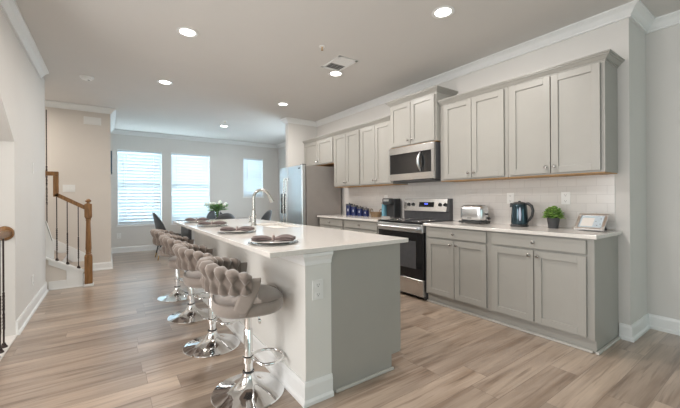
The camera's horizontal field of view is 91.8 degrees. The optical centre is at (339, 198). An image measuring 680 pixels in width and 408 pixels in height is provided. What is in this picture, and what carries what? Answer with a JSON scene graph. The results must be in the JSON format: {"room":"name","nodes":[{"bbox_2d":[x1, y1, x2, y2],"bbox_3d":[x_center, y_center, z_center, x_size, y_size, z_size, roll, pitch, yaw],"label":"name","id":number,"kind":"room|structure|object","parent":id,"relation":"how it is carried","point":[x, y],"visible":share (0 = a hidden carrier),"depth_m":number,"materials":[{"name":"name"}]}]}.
{"room":"kitchen","nodes":[
{"label":"kitchen","id":0,"kind":"room"},
{"bbox_2d":[0,8,45,336],"bbox_3d":[-0.891,-0.188,-0.021,0.120,2.790,10.590,0,0,-35],"label":"wall","id":1,"kind":"structure","parent":0,"point":[22,91],"depth_m":3.12,"materials":[{"name":"paint"}]},
{"bbox_2d":[16,282,48,334],"bbox_3d":[-3.371,1.157,3.643,0.026,0.130,1.734,0,0,-35],"label":"baseboard","id":2,"kind":"structure","parent":1,"relation":"attached to","point":[23,319],"depth_m":3.41,"materials":[{"name":"white wood"}]},
{"bbox_2d":[0,0,679,147],"bbox_3d":[-0.299,-1.542,2.376,5.960,0.089,13.820,0,0,-35],"label":"crown molding","id":3,"kind":"structure","parent":1,"relation":"attached to","point":[635,10],"depth_m":3.51,"materials":[{"name":"white wood"}]},
{"bbox_2d":[46,260,83,288],"bbox_3d":[-3.819,0.983,4.489,0.508,0.484,0.045,0,0,-35],"label":"wall","id":4,"kind":"structure","parent":0,"point":[53,273],"depth_m":4.44,"materials":[{"name":"paint"}]},
{"bbox_2d":[46,221,85,289],"bbox_3d":[-4.455,0.764,4.700,1.314,0.930,1.180,0,0,-35],"label":"trim","id":5,"kind":"structure","parent":4,"relation":"attached to","point":[74,276],"depth_m":4.52,"materials":[{"name":"white wood"}]},
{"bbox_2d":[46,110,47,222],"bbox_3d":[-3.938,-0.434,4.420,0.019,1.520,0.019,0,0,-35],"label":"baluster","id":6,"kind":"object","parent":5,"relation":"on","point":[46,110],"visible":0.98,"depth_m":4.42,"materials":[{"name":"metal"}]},
{"bbox_2d":[45,170,93,286],"bbox_3d":[-3.727,0.419,4.524,0.545,1.610,0.108,0,0,-35],"label":"stair railing","id":7,"kind":"object","parent":5,"relation":"on","point":[88,258],"visible":0.95,"depth_m":4.59,"materials":[{"name":"brown wood"}]},
{"bbox_2d":[54,253,83,268],"bbox_3d":[-4.266,0.889,4.869,0.835,0.348,1.080,0,0,-35],"label":"stairs","id":8,"kind":"structure","parent":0,"point":[61,256],"depth_m":5.19,"materials":[{"name":"beige carpet"}]},
{"bbox_2d":[45,107,110,262],"bbox_3d":[-5.234,-0.162,4.950,2.935,2.790,0.120,0,0,-35],"label":"wall","id":9,"kind":"structure","parent":0,"point":[80,152],"depth_m":5.50,"materials":[{"name":"paint"}]},
{"bbox_2d":[63,185,74,191],"bbox_3d":[-4.459,-0.171,5.417,0.160,0.118,0.008,0,0,-35],"label":"light switch","id":10,"kind":"object","parent":9,"relation":"attached to","point":[66,188],"visible":1,"depth_m":5.42,"materials":[{"name":"white plastic"}]},
{"bbox_2d":[84,116,100,125],"bbox_3d":[-4.206,-1.323,5.594,0.240,0.130,0.018,0,0,-35],"label":"door chime","id":11,"kind":"object","parent":9,"relation":"attached to","point":[87,120],"visible":1,"depth_m":5.59,"materials":[{"name":"white plastic"}]},
{"bbox_2d":[93,242,194,270],"bbox_3d":[-2.713,1.153,7.195,4.390,0.130,3.140,0,0,-35],"label":"baseboard","id":12,"kind":"structure","parent":9,"relation":"attached to","point":[103,265],"depth_m":7.48,"materials":[{"name":"white wood"}]},
{"bbox_2d":[110,133,277,247],"bbox_3d":[-3.550,-0.172,8.630,4.295,2.790,0.160,0,0,-35],"label":"wall","id":13,"kind":"structure","parent":0,"point":[226,160],"depth_m":8.64,"materials":[{"name":"paint"}]},
{"bbox_2d":[117,149,162,226],"bbox_3d":[-4.718,-0.247,7.778,0.935,1.774,0.150,0,0,-35],"label":"window","id":14,"kind":"structure","parent":13,"relation":"in","point":[117,149],"depth_m":7.68,"materials":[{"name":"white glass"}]},
{"bbox_2d":[118,150,160,224],"bbox_3d":[-4.702,-0.255,7.756,0.875,1.729,0.063,0,0,-35],"label":"window blind","id":15,"kind":"object","parent":14,"relation":"attached to","point":[139,172],"visible":0.85,"depth_m":7.74,"materials":[{"name":"white plastic"}]},
{"bbox_2d":[171,152,209,224],"bbox_3d":[-3.815,-0.248,8.413,0.948,1.786,0.150,0,0,-35],"label":"window","id":16,"kind":"structure","parent":13,"relation":"in","point":[171,152],"depth_m":8.20,"materials":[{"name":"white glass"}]},
{"bbox_2d":[171,153,208,222],"bbox_3d":[-3.800,-0.256,8.391,0.888,1.741,0.063,0,0,-35],"label":"window blind","id":17,"kind":"object","parent":16,"relation":"attached to","point":[190,173],"visible":0.8,"depth_m":8.38,"materials":[{"name":"white plastic"}]},
{"bbox_2d":[243,158,263,197],"bbox_3d":[-2.483,-0.582,9.351,0.617,1.118,0.150,0,0,-35],"label":"window","id":18,"kind":"structure","parent":13,"relation":"in","point":[247,158],"depth_m":9.33,"materials":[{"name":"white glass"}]},
{"bbox_2d":[243,158,261,196],"bbox_3d":[-2.468,-0.590,9.329,0.557,1.073,0.063,0,0,-35],"label":"window blind","id":19,"kind":"object","parent":18,"relation":"attached to","point":[252,168],"visible":0.95,"depth_m":9.33,"materials":[{"name":"white"}]},
{"bbox_2d":[278,146,285,221],"bbox_3d":[-0.911,-0.188,8.542,0.120,2.790,3.020,0,0,-35],"label":"wall","id":20,"kind":"structure","parent":0,"point":[281,151],"depth_m":9.66,"materials":[{"name":"paint"}]},
{"bbox_2d":[285,123,316,166],"bbox_3d":[-0.503,-0.190,6.910,1.330,2.790,0.120,0,0,-35],"label":"wall partition","id":21,"kind":"structure","parent":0,"point":[296,134],"depth_m":6.58,"materials":[{"name":"paint"}]},
{"bbox_2d":[0,250,679,407],"bbox_3d":[0.290,1.260,2.779,5.060,0.120,14.020,0,0,-35],"label":"floor","id":22,"kind":"structure","parent":0,"point":[110,343],"depth_m":2.40,"materials":[{"name":"brown wood"}]},
{"bbox_2d":[0,334,17,360],"bbox_3d":[-2.006,1.358,1.552,0.172,0.312,3.256,0,0,-35],"label":"trim ledge","id":23,"kind":"object","parent":22,"relation":"attached to","point":[9,340],"visible":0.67,"depth_m":2.78,"materials":[{"name":"white wood"}]},
{"bbox_2d":[0,226,13,353],"bbox_3d":[-2.029,0.719,1.599,0.134,0.967,3.156,0,0,-35],"label":"railing","id":24,"kind":"object","parent":23,"relation":"on","point":[6,233],"visible":1,"depth_m":2.67,"materials":[{"name":"brown wood"}]},
{"bbox_2d":[152,213,181,260],"bbox_3d":[-3.567,0.755,6.804,0.534,0.942,0.521,0,0,-35],"label":"dining chair","id":25,"kind":"object","parent":22,"relation":"on","point":[158,223],"visible":0.35,"depth_m":6.57,"materials":[{"name":"black fabric"}]},
{"bbox_2d":[150,229,195,301],"bbox_3d":[-2.053,0.788,4.064,0.526,0.852,0.523,0,0,24],"label":"bar stool","id":26,"kind":"object","parent":22,"relation":"on","point":[177,294],"visible":0.44,"depth_m":3.97,"materials":[{"name":"metal"}]},
{"bbox_2d":[159,234,208,323],"bbox_3d":[-1.573,0.785,3.380,0.523,0.852,0.526,0,0,11],"label":"bar stool","id":27,"kind":"object","parent":22,"relation":"on","point":[191,314],"visible":0.67,"depth_m":3.31,"materials":[{"name":"metal"}]},
{"bbox_2d":[172,243,239,357],"bbox_3d":[-1.089,0.783,2.692,0.523,0.852,0.526,0,0,9],"label":"bar stool","id":28,"kind":"object","parent":22,"relation":"on","point":[213,344],"visible":0.71,"depth_m":2.60,"materials":[{"name":"metal"}]},
{"bbox_2d":[176,218,241,239],"bbox_3d":[-2.662,0.843,7.233,1.560,0.750,0.960,0,0,-35],"label":"dining table","id":29,"kind":"object","parent":22,"relation":"on","point":[186,232],"visible":0.05,"depth_m":6.75,"materials":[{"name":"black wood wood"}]},
{"bbox_2d":[204,200,227,218],"bbox_3d":[-2.584,0.249,6.888,0.492,0.435,0.447,0,0,-35],"label":"flower vase","id":30,"kind":"object","parent":29,"relation":"on","point":[220,206],"visible":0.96,"depth_m":6.83,"materials":[{"name":"clear glass"}]},
{"bbox_2d":[206,211,222,218],"bbox_3d":[-3.003,0.751,8.065,0.521,0.942,0.534,0,0,-35],"label":"dining chair","id":31,"kind":"object","parent":22,"relation":"on","point":[211,215],"visible":0.11,"depth_m":8.18,"materials":[{"name":"black fabric"}]},
{"bbox_2d":[215,213,235,219],"bbox_3d":[-2.325,0.747,6.545,0.521,0.942,0.534,0,0,-35],"label":"dining chair","id":32,"kind":"object","parent":22,"relation":"on","point":[224,215],"visible":0.06,"depth_m":6.33,"materials":[{"name":"black fabric"}]},
{"bbox_2d":[197,256,284,407],"bbox_3d":[-0.610,0.780,2.041,0.523,0.852,0.526,0,0,12],"label":"bar stool","id":33,"kind":"object","parent":22,"relation":"on","point":[235,294],"visible":1,"depth_m":1.94,"materials":[{"name":"beige fabric"}]},
{"bbox_2d":[261,210,271,220],"bbox_3d":[-1.871,0.744,7.753,0.534,0.942,0.521,0,0,-35],"label":"dining chair","id":34,"kind":"object","parent":22,"relation":"on","point":[267,216],"visible":0.15,"depth_m":7.92,"materials":[{"name":"black fabric"}]},
{"bbox_2d":[194,231,400,407],"bbox_3d":[-0.752,0.765,3.358,0.804,0.884,3.036,0,0,-35],"label":"kitchen island","id":35,"kind":"object","parent":22,"relation":"on","point":[344,339],"visible":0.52,"depth_m":2.13,"materials":[{"name":"paint"}]},
{"bbox_2d":[173,218,407,257],"bbox_3d":[-0.867,0.308,3.392,1.068,0.030,3.221,0,0,-35],"label":"island countertop","id":36,"kind":"structure","parent":35,"relation":"on","point":[311,239],"depth_m":2.45,"materials":[{"name":"stone"}]},
{"bbox_2d":[196,224,227,226],"bbox_3d":[-1.386,0.291,3.572,0.325,0.010,0.325,0,0,-35],"label":"charger plate","id":37,"kind":"object","parent":36,"relation":"on","point":[225,224],"visible":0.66,"depth_m":3.44,"materials":[{"name":"silver glass"}]},
{"bbox_3d":[-1.386,0.283,3.572,0.286,0.016,0.286,0,0,-35],"label":"dinner plate","id":38,"kind":"object","parent":37,"relation":"on","visible":0},
{"bbox_2d":[198,221,226,224],"bbox_3d":[-1.386,0.262,3.572,0.270,0.046,0.135,0,0,3],"label":"napkin","id":39,"kind":"object","parent":38,"relation":"on","point":[202,222],"visible":0.98,"depth_m":3.55,"materials":[{"name":"fabric"}]},
{"bbox_2d":[217,230,255,233],"bbox_3d":[-0.895,0.288,2.866,0.325,0.010,0.325,0,0,-35],"label":"charger plate","id":40,"kind":"object","parent":36,"relation":"on","point":[253,230],"visible":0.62,"depth_m":2.79,"materials":[{"name":"silver glass"}]},
{"bbox_2d":[221,230,251,232],"bbox_3d":[-0.895,0.280,2.866,0.286,0.016,0.286,0,0,-35],"label":"dinner plate","id":41,"kind":"object","parent":40,"relation":"on","point":[251,230],"visible":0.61,"depth_m":2.77,"materials":[{"name":"ceramic"}]},
{"bbox_2d":[220,226,253,230],"bbox_3d":[-0.895,0.259,2.866,0.270,0.046,0.135,0,0,3],"label":"napkin","id":42,"kind":"object","parent":41,"relation":"on","point":[243,228],"visible":1,"depth_m":2.84,"materials":[{"name":"fabric"}]},
{"bbox_2d":[251,189,273,225],"bbox_3d":[-0.837,0.089,3.633,0.271,0.406,0.133,0,0,-35],"label":"faucet","id":43,"kind":"object","parent":36,"relation":"on","point":[270,198],"visible":1,"depth_m":3.59,"materials":[{"name":"silver metal"}]},
{"bbox_2d":[248,240,297,245],"bbox_3d":[-0.437,0.285,2.161,0.325,0.010,0.325,0,0,-35],"label":"charger plate","id":44,"kind":"object","parent":36,"relation":"on","point":[294,241],"visible":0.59,"depth_m":2.08,"materials":[{"name":"silver glass"}]},
{"bbox_2d":[252,239,294,243],"bbox_3d":[-0.437,0.277,2.161,0.286,0.016,0.286,0,0,-35],"label":"dinner plate","id":45,"kind":"object","parent":44,"relation":"on","point":[263,242],"visible":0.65,"depth_m":2.11,"materials":[{"name":"ceramic"}]},
{"bbox_2d":[251,234,295,240],"bbox_3d":[-0.437,0.257,2.161,0.270,0.046,0.135,0,0,3],"label":"napkin","id":46,"kind":"object","parent":45,"relation":"on","point":[284,237],"visible":0.98,"depth_m":2.13,"materials":[{"name":"fabric"}]},
{"bbox_2d":[266,225,284,227],"bbox_3d":[-0.706,0.418,3.640,0.334,0.192,0.694,0,0,-35],"label":"sink","id":47,"kind":"object","parent":36,"relation":"in","point":[272,226],"visible":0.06,"depth_m":3.82,"materials":[{"name":"ceramic"}]},
{"bbox_3d":[-1.842,0.294,4.229,0.325,0.010,0.325,0,0,-35],"label":"charger plate","id":48,"kind":"object","parent":36,"relation":"on","visible":0},
{"bbox_3d":[-1.842,0.286,4.229,0.286,0.016,0.286,0,0,-35],"label":"dinner plate","id":49,"kind":"object","parent":48,"relation":"on","visible":0},
{"bbox_2d":[185,217,208,220],"bbox_3d":[-1.842,0.265,4.229,0.270,0.046,0.135,0,0,3],"label":"napkin","id":50,"kind":"object","parent":49,"relation":"on","point":[203,218],"visible":1,"depth_m":4.20,"materials":[{"name":"fabric"}]},
{"bbox_2d":[312,279,322,300],"bbox_3d":[-0.132,0.543,1.965,0.075,0.118,0.008,0,0,-35],"label":"wall outlet","id":51,"kind":"object","parent":35,"relation":"attached to","point":[317,285],"visible":1,"depth_m":1.96,"materials":[{"name":"white plastic"}]},
{"bbox_2d":[280,164,340,226],"bbox_3d":[-0.598,0.303,6.190,0.889,1.805,0.893,0,0,-35],"label":"refrigerator","id":52,"kind":"object","parent":22,"relation":"on","point":[306,192],"visible":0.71,"depth_m":5.84,"materials":[{"name":"metal"}]},
{"bbox_2d":[320,217,343,229],"bbox_3d":[0.058,0.761,5.601,0.596,0.882,0.740,0,0,-35],"label":"base cabinet","id":53,"kind":"object","parent":22,"relation":"on","point":[333,223],"visible":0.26,"depth_m":5.39,"materials":[{"name":"paint"}]},
{"bbox_2d":[344,219,378,233],"bbox_3d":[0.506,0.758,4.963,0.596,0.882,0.818,0,0,-35],"label":"base cabinet","id":54,"kind":"object","parent":22,"relation":"on","point":[350,225],"visible":0.24,"depth_m":4.78,"materials":[{"name":"paint"}]},
{"bbox_2d":[317,214,395,221],"bbox_3d":[0.294,0.301,5.272,0.584,0.030,1.572,0,0,-35],"label":"countertop","id":55,"kind":"structure","parent":54,"relation":"on","point":[340,216],"depth_m":5.03,"materials":[{"name":"stone"}]},
{"bbox_2d":[346,203,352,214],"bbox_3d":[0.163,0.178,5.714,0.124,0.216,0.124,0,0,-35],"label":"canister","id":56,"kind":"object","parent":55,"relation":"on","point":[348,206],"visible":0.77,"depth_m":5.66,"materials":[{"name":"blue ceramic"}]},
{"bbox_2d":[351,204,357,215],"bbox_3d":[0.247,0.191,5.595,0.120,0.191,0.120,0,0,-35],"label":"canister","id":57,"kind":"object","parent":55,"relation":"on","point":[353,207],"visible":0.94,"depth_m":5.54,"materials":[{"name":"blue ceramic"}]},
{"bbox_2d":[357,206,363,215],"bbox_3d":[0.339,0.203,5.464,0.112,0.166,0.112,0,0,-35],"label":"canister","id":58,"kind":"object","parent":55,"relation":"on","point":[359,209],"visible":0.89,"depth_m":5.42,"materials":[{"name":"blue ceramic"}]},
{"bbox_2d":[363,207,368,215],"bbox_3d":[0.425,0.213,5.342,0.104,0.144,0.104,0,0,-35],"label":"canister","id":59,"kind":"object","parent":55,"relation":"on","point":[365,210],"visible":0.91,"depth_m":5.30,"materials":[{"name":"blue ceramic"}]},
{"bbox_2d":[370,209,381,216],"bbox_3d":[0.561,0.219,5.113,0.168,0.126,0.236,0,0,-35],"label":"wicker basket","id":60,"kind":"object","parent":55,"relation":"on","point":[373,214],"visible":0.96,"depth_m":5.03,"materials":[{"name":"brown wicker"}]},
{"bbox_2d":[381,198,400,217],"bbox_3d":[0.738,0.138,4.873,0.227,0.289,0.233,0,0,-35],"label":"coffee maker","id":61,"kind":"object","parent":55,"relation":"on","point":[391,208],"visible":0.98,"depth_m":4.81,"materials":[{"name":"black plastic"}]},
{"bbox_2d":[377,199,452,299],"bbox_3d":[0.950,0.599,4.283,0.632,1.195,0.780,0,0,-35],"label":"range","id":62,"kind":"object","parent":22,"relation":"on","point":[412,252],"visible":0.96,"depth_m":4.07,"materials":[{"name":"silver glass"}]},
{"bbox_2d":[378,218,445,223],"bbox_3d":[0.935,0.287,4.274,0.475,0.018,0.780,0,0,-35],"label":"cooktop","id":63,"kind":"object","parent":62,"relation":"in","point":[398,220],"depth_m":4.22,"materials":[{"name":"black glass"}]},
{"bbox_2d":[426,226,491,320],"bbox_3d":[1.429,0.752,3.652,0.596,0.882,0.785,0,0,-35],"label":"base cabinet","id":64,"kind":"object","parent":22,"relation":"on","point":[457,260],"visible":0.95,"depth_m":3.45,"materials":[{"name":"paint"}]},
{"bbox_2d":[490,231,620,354],"bbox_3d":[1.902,0.750,2.979,0.596,0.882,0.860,0,0,-35],"label":"base cabinet","id":65,"kind":"object","parent":22,"relation":"on","point":[563,290],"visible":1,"depth_m":2.73,"materials":[{"name":"paint"}]},
{"bbox_2d":[423,221,621,239],"bbox_3d":[1.678,0.293,3.305,0.584,0.030,1.658,0,0,-35],"label":"countertop","id":66,"kind":"structure","parent":65,"relation":"on","point":[534,230],"depth_m":2.97,"materials":[{"name":"stone"}]},
{"bbox_2d":[459,205,490,223],"bbox_3d":[1.516,0.175,3.704,0.176,0.206,0.304,0,0,-35],"label":"toaster","id":67,"kind":"object","parent":66,"relation":"on","point":[478,214],"visible":0.97,"depth_m":3.62,"materials":[{"name":"metal"}]},
{"bbox_2d":[510,201,533,226],"bbox_3d":[1.800,0.149,3.283,0.168,0.256,0.204,0,0,-1],"label":"electric kettle","id":68,"kind":"object","parent":66,"relation":"on","point":[519,213],"visible":0.99,"depth_m":3.24,"materials":[{"name":"black metal"}]},
{"bbox_2d":[542,206,565,227],"bbox_3d":[2.001,0.171,3.085,0.198,0.210,0.193,0,0,-35],"label":"potted plant","id":69,"kind":"object","parent":66,"relation":"on","point":[552,220],"visible":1,"depth_m":3.05,"materials":[{"name":"green plant"}]},
{"bbox_2d":[574,213,608,231],"bbox_3d":[2.185,0.203,2.853,0.185,0.142,0.215,0,0,-35],"label":"framed card","id":70,"kind":"object","parent":66,"relation":"on","point":[586,222],"visible":1,"depth_m":2.83,"materials":[{"name":"paper"}]},
{"bbox_2d":[580,218,594,225],"bbox_3d":[2.152,0.202,2.864,0.070,0.068,0.088,0,0,-35],"label":"print","id":71,"kind":"object","parent":70,"relation":"attached to","point":[583,221],"depth_m":2.86,"materials":[{"name":"paper"}]},
{"bbox_2d":[15,0,679,144],"bbox_3d":[-0.621,-1.644,2.181,7.310,0.120,14.170,0,0,-35],"label":"ceiling","id":72,"kind":"structure","parent":0,"point":[246,58],"depth_m":3.47,"materials":[{"name":"paint"}]},
{"bbox_2d":[79,75,93,80],"bbox_3d":[-3.256,-1.547,4.233,0.150,0.042,0.150,0,0,-35],"label":"smoke detector","id":73,"kind":"object","parent":72,"relation":"attached to","point":[83,77],"visible":1,"depth_m":4.20,"materials":[{"name":"white plastic"}]},
{"bbox_2d":[157,80,172,84],"bbox_3d":[-2.361,-1.569,4.441,0.190,0.008,0.190,0,0,-35],"label":"recessed light","id":74,"kind":"object","parent":72,"relation":"in","point":[165,82],"visible":1,"depth_m":4.45,"materials":[{"name":"white"}]},
{"bbox_2d":[176,27,197,36],"bbox_3d":[-1.444,-1.574,3.119,0.190,0.008,0.190,0,0,-35],"label":"recessed light","id":75,"kind":"object","parent":72,"relation":"in","point":[184,31],"visible":1,"depth_m":3.11,"materials":[{"name":"white"}]},
{"bbox_2d":[277,102,288,105],"bbox_3d":[-0.952,-1.577,5.501,0.190,0.008,0.190,0,0,-35],"label":"recessed light","id":76,"kind":"object","parent":72,"relation":"in","point":[280,103],"visible":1,"depth_m":5.51,"materials":[{"name":"white"}]},
{"bbox_2d":[328,71,342,76],"bbox_3d":[-0.055,-1.583,4.174,0.190,0.008,0.190,0,0,-35],"label":"recessed light","id":77,"kind":"object","parent":72,"relation":"in","point":[331,73],"visible":1,"depth_m":4.16,"materials":[{"name":"white"}]},
{"bbox_2d":[322,55,357,71],"bbox_3d":[-0.009,-1.583,3.876,0.260,0.008,0.380,0,0,-35],"label":"ceiling vent","id":78,"kind":"object","parent":72,"relation":"in","point":[339,63],"visible":1,"depth_m":3.86,"materials":[{"name":"white metal"}]},
{"bbox_2d":[431,6,454,18],"bbox_3d":[0.879,-1.588,2.810,0.190,0.008,0.190,0,0,-35],"label":"recessed light","id":79,"kind":"object","parent":72,"relation":"in","point":[441,12],"visible":1,"depth_m":2.80,"materials":[{"name":"white"}]},
{"bbox_2d":[317,18,634,324],"bbox_3d":[1.026,-0.199,4.841,0.120,2.790,5.022,0,0,-35],"label":"wall","id":80,"kind":"structure","parent":0,"point":[617,37],"depth_m":2.82,"materials":[{"name":"paint"}]},
{"bbox_2d":[303,133,333,166],"bbox_3d":[-0.307,-0.892,6.314,0.356,0.530,1.073,0,0,-35],"label":"upper cabinet","id":81,"kind":"object","parent":80,"relation":"attached to","point":[318,151],"visible":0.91,"depth_m":6.17,"materials":[{"name":"paint"}]},
{"bbox_2d":[332,125,370,187],"bbox_3d":[0.216,-0.680,5.572,0.356,0.960,0.738,0,0,-35],"label":"upper cabinet","id":82,"kind":"object","parent":80,"relation":"attached to","point":[347,164],"visible":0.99,"depth_m":5.45,"materials":[{"name":"paint"}]},
{"bbox_2d":[358,115,407,185],"bbox_3d":[0.635,-0.683,4.976,0.356,0.960,0.715,0,0,-35],"label":"upper cabinet","id":83,"kind":"object","parent":80,"relation":"attached to","point":[374,139],"visible":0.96,"depth_m":4.88,"materials":[{"name":"paint"}]},
{"bbox_2d":[385,85,457,148],"bbox_3d":[1.050,-1.010,4.337,0.411,0.640,0.890,0,0,-35],"label":"upper cabinet","id":84,"kind":"object","parent":80,"relation":"attached to","point":[413,121],"visible":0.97,"depth_m":4.16,"materials":[{"name":"paint"}]},
{"bbox_2d":[389,141,440,182],"bbox_3d":[1.026,-0.452,4.317,0.455,0.460,0.766,0,0,-35],"label":"microwave","id":85,"kind":"object","parent":84,"relation":"attached to","point":[418,163],"visible":0.95,"depth_m":4.15,"materials":[{"name":"metal"}]},
{"bbox_2d":[345,174,614,230],"bbox_3d":[1.227,-0.202,4.443,0.009,0.966,3.945,0,0,-35],"label":"backsplash","id":86,"kind":"structure","parent":80,"relation":"attached to","point":[589,194],"depth_m":3.57,"materials":[{"name":"tile"}]},
{"bbox_2d":[438,81,521,181],"bbox_3d":[1.542,-0.688,3.687,0.356,0.960,0.818,0,0,-35],"label":"upper cabinet","id":87,"kind":"object","parent":80,"relation":"attached to","point":[473,131],"visible":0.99,"depth_m":3.56,"materials":[{"name":"paint"}]},
{"bbox_2d":[507,193,513,203],"bbox_3d":[1.840,-0.004,3.556,0.008,0.118,0.075,0,0,-35],"label":"wall outlet","id":88,"kind":"object","parent":80,"relation":"attached to","point":[510,196],"visible":0.94,"depth_m":3.55,"materials":[{"name":"white plastic"}]},
{"bbox_2d":[505,49,624,178],"bbox_3d":[2.018,-0.691,3.011,0.356,0.960,0.830,0,0,-35],"label":"upper cabinet","id":89,"kind":"object","parent":80,"relation":"attached to","point":[562,124],"visible":1,"depth_m":2.86,"materials":[{"name":"paint"}]},
{"bbox_2d":[561,192,569,203],"bbox_3d":[2.142,-0.006,3.127,0.008,0.118,0.075,0,0,-35],"label":"wall outlet","id":90,"kind":"object","parent":80,"relation":"attached to","point":[565,196],"visible":1,"depth_m":3.12,"materials":[{"name":"white plastic"}]},
{"bbox_2d":[633,22,646,321],"bbox_3d":[2.687,-0.209,3.013,0.495,2.790,0.120,0,0,-35],"label":"wall","id":91,"kind":"structure","parent":0,"point":[639,40],"depth_m":2.92,"materials":[{"name":"paint"}]},
{"bbox_2d":[645,24,679,319],"bbox_3d":[4.503,-0.220,0.758,0.120,2.790,5.658,0,0,-35],"label":"wall","id":92,"kind":"structure","parent":0,"point":[663,45],"depth_m":2.94,"materials":[{"name":"paint"}]},
{"bbox_2d":[619,313,679,342],"bbox_3d":[4.228,1.112,0.603,0.521,0.130,5.730,0,0,-35],"label":"baseboard","id":93,"kind":"structure","parent":92,"relation":"attached to","point":[632,332],"depth_m":2.89,"materials":[{"name":"white wood"}]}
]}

